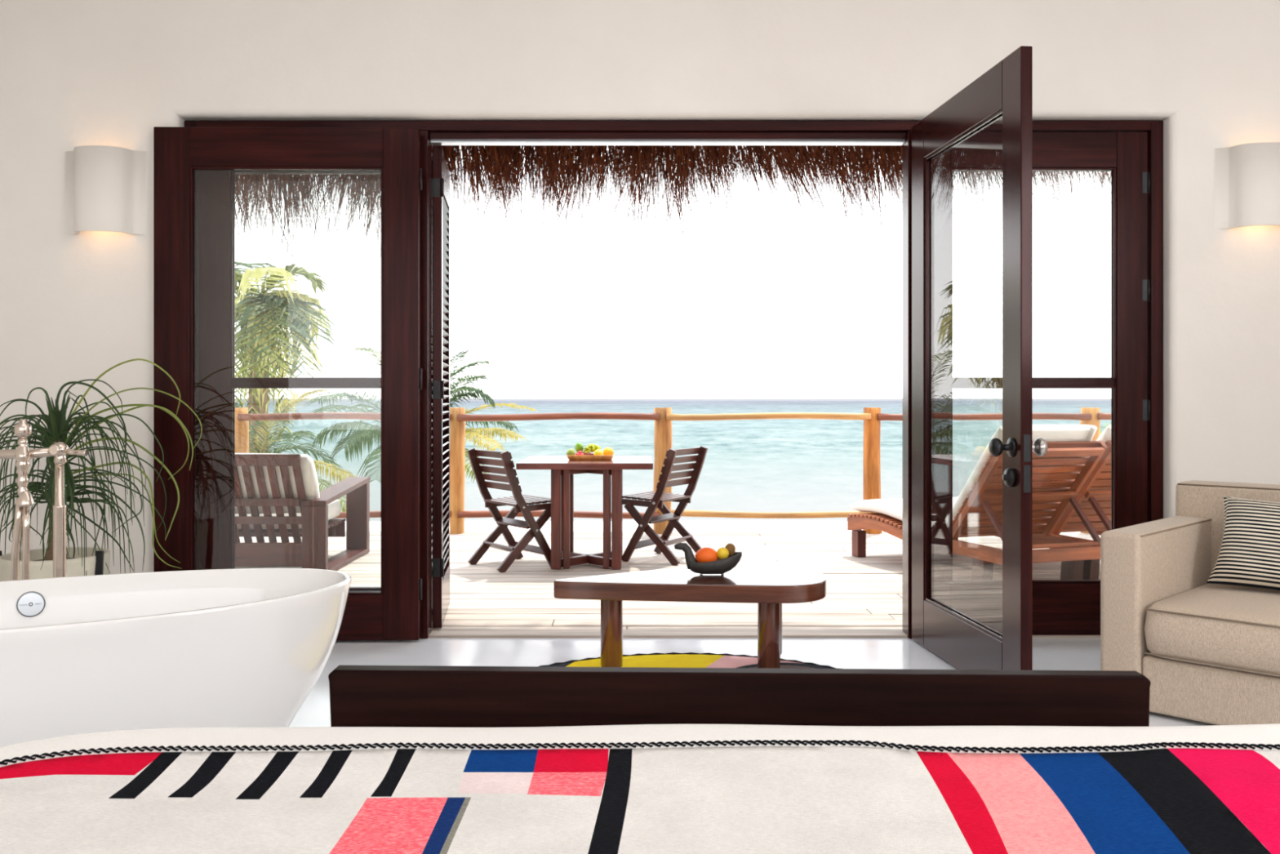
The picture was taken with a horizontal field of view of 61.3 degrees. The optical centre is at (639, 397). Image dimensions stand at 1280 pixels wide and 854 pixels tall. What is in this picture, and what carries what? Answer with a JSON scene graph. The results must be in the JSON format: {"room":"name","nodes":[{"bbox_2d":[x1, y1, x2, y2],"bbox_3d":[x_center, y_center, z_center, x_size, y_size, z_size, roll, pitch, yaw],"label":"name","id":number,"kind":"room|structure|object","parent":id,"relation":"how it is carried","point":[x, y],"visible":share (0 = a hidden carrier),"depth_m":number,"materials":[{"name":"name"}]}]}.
{"room":"hotel bedroom","nodes":[
{"label":"hotel bedroom","id":0,"kind":"room"},
{"bbox_2d":[0,0,1279,573],"bbox_3d":[0.100,-0.590,5.290,8.200,3.500,0.320,0,0,0],"label":"wall","id":1,"kind":"structure","parent":0,"point":[73,73],"depth_m":5.13,"materials":[{"name":"paint"}]},
{"bbox_2d":[64,145,148,234],"bbox_3d":[-2.535,-0.973,5.070,0.400,0.395,0.120,0,0,0],"label":"wall sconce","id":2,"kind":"object","parent":1,"relation":"attached to","point":[106,188],"visible":1,"depth_m":5.04,"materials":[{"name":"paint"}]},
{"bbox_2d":[153,126,422,640],"bbox_3d":[-1.665,-0.065,5.123,1.256,2.425,0.045,0,0,-1],"label":"door","id":3,"kind":"structure","parent":1,"relation":"in","point":[393,612],"depth_m":5.11,"materials":[{"name":"brown wood"}]},
{"bbox_2d":[199,170,381,591],"bbox_3d":[-1.600,-0.069,5.245,1.070,2.434,0.045,0,0,0],"label":"door","id":4,"kind":"structure","parent":1,"relation":"in","point":[218,382],"depth_m":5.22,"materials":[{"name":"brown wood"}]},
{"bbox_2d":[431,153,432,621],"bbox_3d":[-1.094,-0.052,5.668,0.056,2.385,0.671,0,0,-7],"label":"louvered shutter","id":5,"kind":"object","parent":1,"relation":"attached to","point":[432,153],"visible":0.03,"depth_m":5.58,"materials":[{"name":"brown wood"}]},
{"bbox_2d":[432,146,449,627],"bbox_3d":[-1.036,-0.052,5.668,0.056,2.385,0.671,0,0,-7],"label":"louvered shutter","id":6,"kind":"object","parent":1,"relation":"attached to","point":[441,174],"visible":1,"depth_m":5.35,"materials":[{"name":"brown wood"}]},
{"bbox_2d":[235,144,1111,275],"bbox_3d":[0.000,-1.533,6.094,10.800,1.914,1.287,0,0,0],"label":"eave","id":7,"kind":"object","parent":1,"relation":"attached to","point":[495,159],"visible":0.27,"depth_m":6.25,"materials":[{"name":"brown plant"}]},
{"bbox_2d":[184,120,1163,638],"bbox_3d":[0.163,-0.083,5.280,4.715,2.505,0.160,0,0,0],"label":"door frame","id":8,"kind":"structure","parent":1,"relation":"attached to","point":[432,132],"depth_m":5.21,"materials":[{"name":"brown wood"}]},
{"bbox_2d":[911,45,1047,670],"bbox_3d":[1.369,-0.072,4.564,0.215,2.440,1.208,0,0,-5],"label":"door","id":9,"kind":"structure","parent":1,"relation":"in","point":[1005,91],"depth_m":4.14,"materials":[{"name":"brown wood"}]},
{"bbox_2d":[933,132,1150,635],"bbox_3d":[1.910,-0.069,5.239,1.116,2.434,0.056,0,0,0],"label":"door","id":10,"kind":"structure","parent":1,"relation":"in","point":[1060,606],"depth_m":5.22,"materials":[{"name":"brown wood"}]},
{"bbox_2d":[1213,142,1279,228],"bbox_3d":[2.925,-0.994,5.070,0.400,0.383,0.120,0,0,0],"label":"wall sconce","id":11,"kind":"object","parent":1,"relation":"attached to","point":[1246,176],"visible":1,"depth_m":5.04,"materials":[{"name":"paint"}]},
{"bbox_2d":[289,637,1215,726],"bbox_3d":[0.100,1.235,1.420,8.600,0.150,7.840,0,0,0],"label":"floor","id":12,"kind":"structure","parent":0,"point":[898,653],"depth_m":4.92,"materials":[{"name":"tile"}]},
{"bbox_2d":[0,419,88,580],"bbox_3d":[-2.041,0.616,3.608,0.370,1.088,0.088,0,0,0],"label":"mixer","id":13,"kind":"object","parent":12,"relation":"on","point":[22,454],"visible":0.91,"depth_m":3.61,"materials":[{"name":"silver metal"}]},
{"bbox_2d":[0,546,110,581],"bbox_3d":[-2.464,0.909,4.550,0.417,0.503,0.417,0,0,-5],"label":"pot","id":14,"kind":"object","parent":12,"relation":"on","point":[95,561],"depth_m":4.46,"materials":[{"name":"white ceramic"}]},
{"bbox_2d":[0,358,202,581],"bbox_3d":[-2.380,0.497,4.499,1.201,1.325,0.618,0,0,5],"label":"palm","id":15,"kind":"object","parent":12,"relation":"on","point":[80,561],"visible":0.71,"depth_m":4.51,"materials":[{"name":"plant"}]},
{"bbox_2d":[0,568,351,746],"bbox_3d":[-1.704,0.863,3.071,1.742,0.594,0.856,0,0,-27],"label":"bathtub","id":16,"kind":"object","parent":12,"relation":"on","point":[233,647],"visible":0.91,"depth_m":2.98,"materials":[{"name":"white ceramic"}]},
{"bbox_2d":[0,665,1279,761],"bbox_3d":[0.190,0.841,0.507,2.860,0.638,3.214,0,0,0],"label":"bed","id":17,"kind":"object","parent":12,"relation":"on","point":[371,704],"visible":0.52,"depth_m":2.03,"materials":[{"name":"white fabric"}]},
{"bbox_2d":[0,739,1279,853],"bbox_3d":[0.119,0.561,1.150,2.429,0.033,1.201,0,0,0],"label":"blanket","id":18,"kind":"object","parent":17,"relation":"on","point":[757,796],"visible":1,"depth_m":1.51,"materials":[{"name":"beige fabric"}]},
{"bbox_2d":[539,652,839,668],"bbox_3d":[0.190,1.151,3.940,1.825,0.018,1.825,0,0,0],"label":"round rug","id":19,"kind":"object","parent":12,"relation":"on","point":[671,660],"visible":0.12,"depth_m":4.70,"materials":[{"name":"multicoloured fabric"}]},
{"bbox_2d":[554,561,826,667],"bbox_3d":[0.216,0.949,4.633,1.139,0.398,0.637,0,0,0],"label":"coffee table","id":20,"kind":"object","parent":19,"relation":"on","point":[768,584],"visible":0.91,"depth_m":4.45,"materials":[{"name":"brown wood"}]},
{"bbox_2d":[674,542,742,575],"bbox_3d":[0.288,0.682,4.580,0.288,0.136,0.160,0,0,0],"label":"bowl","id":21,"kind":"object","parent":20,"relation":"on","point":[720,566],"visible":0.96,"depth_m":4.53,"materials":[{"name":"black ceramic"}]},
{"bbox_2d":[695,546,718,562],"bbox_3d":[0.283,0.672,4.575,0.098,0.078,0.079,0,0,0],"label":"papaya","id":22,"kind":"object","parent":21,"relation":"in","point":[704,554],"visible":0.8,"depth_m":4.55,"materials":[{"name":"orange food"}]},
{"bbox_2d":[716,546,728,559],"bbox_3d":[0.350,0.656,4.565,0.052,0.054,0.053,0,0,31],"label":"lemon","id":23,"kind":"object","parent":21,"relation":"in","point":[722,553],"visible":0.94,"depth_m":4.55,"materials":[{"name":"yellow plant"}]},
{"bbox_2d":[724,543,735,555],"bbox_3d":[0.383,0.646,4.598,0.046,0.052,0.045,0,0,41],"label":"kiwi","id":24,"kind":"object","parent":21,"relation":"in","point":[731,547],"visible":0.88,"depth_m":4.58,"materials":[{"name":"brown food"}]},
{"bbox_2d":[1100,480,1279,724],"bbox_3d":[2.752,0.760,3.703,1.954,0.800,1.001,0,0,45],"label":"sofa","id":25,"kind":"object","parent":12,"relation":"on","point":[1208,652],"visible":0.8,"depth_m":3.96,"materials":[{"name":"beige fabric"}]},
{"bbox_2d":[1144,582,1279,676],"bbox_3d":[2.677,0.838,3.629,1.656,0.201,0.790,0,0,45],"label":"seat cushion","id":26,"kind":"object","parent":25,"relation":"on","point":[1220,628],"depth_m":3.81,"materials":[{"name":"beige fabric"}]},
{"bbox_2d":[1206,495,1279,590],"bbox_3d":[2.494,0.572,4.117,0.237,0.354,0.572,0,0,-45],"label":"striped pillow","id":27,"kind":"object","parent":25,"relation":"on","point":[1249,553],"visible":1,"depth_m":4.17,"materials":[{"name":"fabric"}]},
{"label":"outside","id":28,"kind":"structure","parent":0,"visible":0},
{"bbox_2d":[235,531,1100,629],"bbox_3d":[0.000,3.960,7.409,10.400,5.600,4.083,0,0,0],"label":"deck","id":29,"kind":"object","parent":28,"point":[864,593],"visible":0.2,"depth_m":6.99,"materials":[{"name":"white wood"}]},
{"bbox_2d":[235,453,370,570],"bbox_3d":[-2.893,0.759,7.491,1.720,0.802,1.299,0,0,0],"label":"armchair","id":30,"kind":"object","parent":29,"relation":"on","point":[312,552],"visible":0.32,"depth_m":7.04,"materials":[{"name":"brown wood"}]},
{"bbox_2d":[236,524,241,528],"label":"bench cushion","id":31,"kind":"object","parent":30,"relation":"on","point":[239,526],"depth_m":7.21,"materials":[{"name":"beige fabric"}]},
{"bbox_2d":[236,466,247,497],"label":"bench cushion","id":32,"kind":"object","parent":30,"relation":"on","point":[239,468],"depth_m":6.96,"materials":[{"name":"beige fabric"}]},
{"bbox_2d":[248,524,253,528],"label":"bench cushion","id":33,"kind":"object","parent":30,"relation":"on","point":[251,526],"depth_m":7.21,"materials":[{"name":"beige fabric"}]},
{"bbox_2d":[249,466,260,497],"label":"bench cushion","id":34,"kind":"object","parent":30,"relation":"on","point":[251,468],"depth_m":6.96,"materials":[{"name":"beige fabric"}]},
{"bbox_2d":[261,524,266,528],"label":"bench cushion","id":35,"kind":"object","parent":30,"relation":"on","point":[264,526],"depth_m":7.21,"materials":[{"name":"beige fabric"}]},
{"bbox_2d":[262,466,272,497],"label":"bench cushion","id":36,"kind":"object","parent":30,"relation":"on","point":[264,468],"depth_m":6.96,"materials":[{"name":"beige fabric"}]},
{"bbox_2d":[273,524,279,528],"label":"bench cushion","id":37,"kind":"object","parent":30,"relation":"on","point":[276,526],"depth_m":7.21,"materials":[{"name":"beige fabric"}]},
{"bbox_2d":[275,466,288,513],"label":"bench cushion","id":38,"kind":"object","parent":30,"relation":"on","point":[277,468],"depth_m":6.98,"materials":[{"name":"beige fabric"}]},
{"bbox_2d":[286,524,291,528],"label":"bench cushion","id":39,"kind":"object","parent":30,"relation":"on","point":[288,526],"depth_m":7.22,"materials":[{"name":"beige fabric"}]},
{"bbox_2d":[288,466,297,497],"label":"bench cushion","id":40,"kind":"object","parent":30,"relation":"on","point":[290,468],"depth_m":6.96,"materials":[{"name":"beige fabric"}]},
{"bbox_2d":[300,453,319,499],"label":"bench cushion","id":41,"kind":"object","parent":30,"relation":"on","point":[310,480],"depth_m":6.97,"materials":[{"name":"beige fabric"}]},
{"bbox_2d":[326,499,341,519],"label":"bench cushion","id":42,"kind":"object","parent":30,"relation":"on","point":[334,508],"depth_m":7.83,"materials":[{"name":"beige fabric"}]},
{"bbox_2d":[466,448,551,572],"bbox_3d":[-0.876,0.765,7.490,0.480,0.824,0.520,0,0,-36],"label":"folding chair","id":43,"kind":"object","parent":29,"relation":"on","point":[519,501],"visible":0.94,"depth_m":7.41,"materials":[{"name":"brown wood"}]},
{"bbox_2d":[515,455,653,568],"bbox_3d":[-0.364,0.794,7.550,0.901,0.729,0.897,0,0,0],"label":"dining table","id":44,"kind":"object","parent":29,"relation":"on","point":[563,470],"visible":0.97,"depth_m":7.32,"materials":[{"name":"brown wood"}]},
{"bbox_2d":[566,453,613,460],"bbox_3d":[-0.344,0.412,7.500,0.329,0.036,0.201,0,0,0],"label":"fruit tray","id":45,"kind":"object","parent":44,"relation":"on","point":[575,457],"visible":0.82,"depth_m":7.41,"materials":[{"name":"brown wood"}]},
{"bbox_2d":[566,448,575,455],"bbox_3d":[-0.479,0.384,7.470,0.060,0.065,0.059,0,0,22],"label":"mango","id":46,"kind":"object","parent":45,"relation":"on","point":[571,451],"visible":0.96,"depth_m":7.45,"materials":[{"name":"food"}]},
{"bbox_2d":[583,443,600,453],"bbox_3d":[-0.334,0.364,7.522,0.121,0.092,0.073,0,0,0],"label":"grape bunch","id":47,"kind":"object","parent":45,"relation":"in","point":[591,447],"visible":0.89,"depth_m":7.50,"materials":[{"name":"yellow"}]},
{"bbox_2d":[594,448,603,455],"bbox_3d":[-0.287,0.384,7.450,0.061,0.058,0.060,0,0,33],"label":"apple","id":48,"kind":"object","parent":45,"relation":"on","point":[597,452],"visible":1,"depth_m":7.43,"materials":[{"name":"yellow plant"}]},
{"bbox_2d":[603,447,613,455],"bbox_3d":[-0.219,0.378,7.490,0.072,0.071,0.073,0,0,-6],"label":"orange","id":49,"kind":"object","parent":45,"relation":"on","point":[607,451],"visible":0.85,"depth_m":7.46,"materials":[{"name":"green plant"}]},
{"bbox_3d":[-0.419,0.390,7.545,0.058,0.048,0.047,0,0,0],"label":"mango","id":50,"kind":"object","parent":45,"relation":"in","visible":0},
{"bbox_2d":[574,442,583,452],"bbox_3d":[-0.424,0.348,7.530,0.061,0.071,0.060,0,0,41],"label":"mango","id":51,"kind":"object","parent":50,"relation":"on","point":[579,446],"visible":0.94,"depth_m":7.51,"materials":[{"name":"green food"}]},
{"bbox_2d":[621,445,707,565],"bbox_3d":[0.170,0.765,7.789,0.480,0.824,0.520,0,0,30],"label":"folding chair","id":52,"kind":"object","parent":29,"relation":"on","point":[657,498],"visible":0.94,"depth_m":7.70,"materials":[{"name":"brown wood"}]},
{"bbox_2d":[235,407,1111,533],"bbox_3d":[0.026,0.748,9.290,10.513,1.329,0.201,0,0,0],"label":"deck railing","id":53,"kind":"object","parent":29,"relation":"on","point":[663,417],"visible":0.43,"depth_m":9.22,"materials":[{"name":"brown wood"}]},
{"bbox_2d":[847,440,1107,579],"bbox_3d":[2.184,0.710,7.218,0.770,0.900,1.860,0,0,-18],"label":"sun lounger","id":54,"kind":"object","parent":29,"relation":"on","point":[980,514],"visible":0.59,"depth_m":6.63,"materials":[{"name":"orange wood"}]},
{"bbox_2d":[848,497,902,520],"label":"cushion","id":55,"kind":"object","parent":54,"relation":"on","point":[893,508],"depth_m":7.65,"materials":[{"name":"beige fabric"}]},
{"bbox_2d":[952,442,990,519],"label":"cushion","id":56,"kind":"object","parent":54,"relation":"on","point":[957,504],"depth_m":6.61,"materials":[{"name":"beige fabric"}]},
{"bbox_2d":[990,426,1002,441],"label":"cushion","id":57,"kind":"object","parent":54,"relation":"on","point":[998,433],"depth_m":6.35,"materials":[{"name":"beige fabric"}]},
{"bbox_2d":[1032,424,1097,441],"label":"cushion","id":58,"kind":"object","parent":54,"relation":"on","point":[1050,433],"depth_m":6.48,"materials":[{"name":"beige fabric"}]},
{"bbox_2d":[955,440,1111,579],"bbox_3d":[2.929,0.710,7.466,0.770,0.900,1.860,0,0,-18],"label":"sun lounger","id":59,"kind":"object","parent":29,"relation":"on","point":[1094,497],"visible":0.15,"depth_m":6.80,"materials":[{"name":"orange wood"}]},
{"bbox_2d":[952,424,1111,499],"bbox_3d":[2.914,0.509,7.510,0.700,0.697,1.824,0,0,-18],"label":"cushion","id":60,"kind":"object","parent":59,"relation":"on","point":[1105,435],"visible":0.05,"depth_m":6.61,"materials":[{"name":"beige fabric"}]},
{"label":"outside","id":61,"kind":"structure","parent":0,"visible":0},
{"bbox_2d":[345,520,882,531],"bbox_3d":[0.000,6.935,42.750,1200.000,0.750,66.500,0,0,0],"label":"beach","id":62,"kind":"structure","parent":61,"point":[375,526],"depth_m":59.98},
{"bbox_2d":[235,261,342,453],"bbox_3d":[-6.542,2.057,19.008,2.686,9.318,4.279,0,0,-36],"label":"coconut palm","id":63,"kind":"object","parent":62,"relation":"on","point":[262,312],"visible":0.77,"depth_m":18.39,"materials":[{"name":"green plant"}]},
{"bbox_2d":[235,389,357,511],"bbox_3d":[-4.407,3.276,12.967,1.702,6.782,2.842,0,0,-31],"label":"coconut palm","id":64,"kind":"object","parent":62,"relation":"on","point":[305,433],"visible":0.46,"depth_m":13.29,"materials":[{"name":"green plant"}]},
{"bbox_2d":[303,346,537,483],"bbox_3d":[-3.347,2.838,15.185,3.868,7.665,3.836,0,0,0],"label":"coconut palm","id":65,"kind":"object","parent":62,"relation":"on","point":[366,434],"visible":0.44,"depth_m":14.71,"materials":[{"name":"green plant"}]},
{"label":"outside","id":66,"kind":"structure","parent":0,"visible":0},
{"bbox_2d":[235,398,1111,520],"bbox_3d":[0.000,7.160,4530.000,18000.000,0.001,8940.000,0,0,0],"label":"sea","id":67,"kind":"structure","parent":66,"point":[766,464],"depth_m":165.40,"materials":[{"name":"liquid"}]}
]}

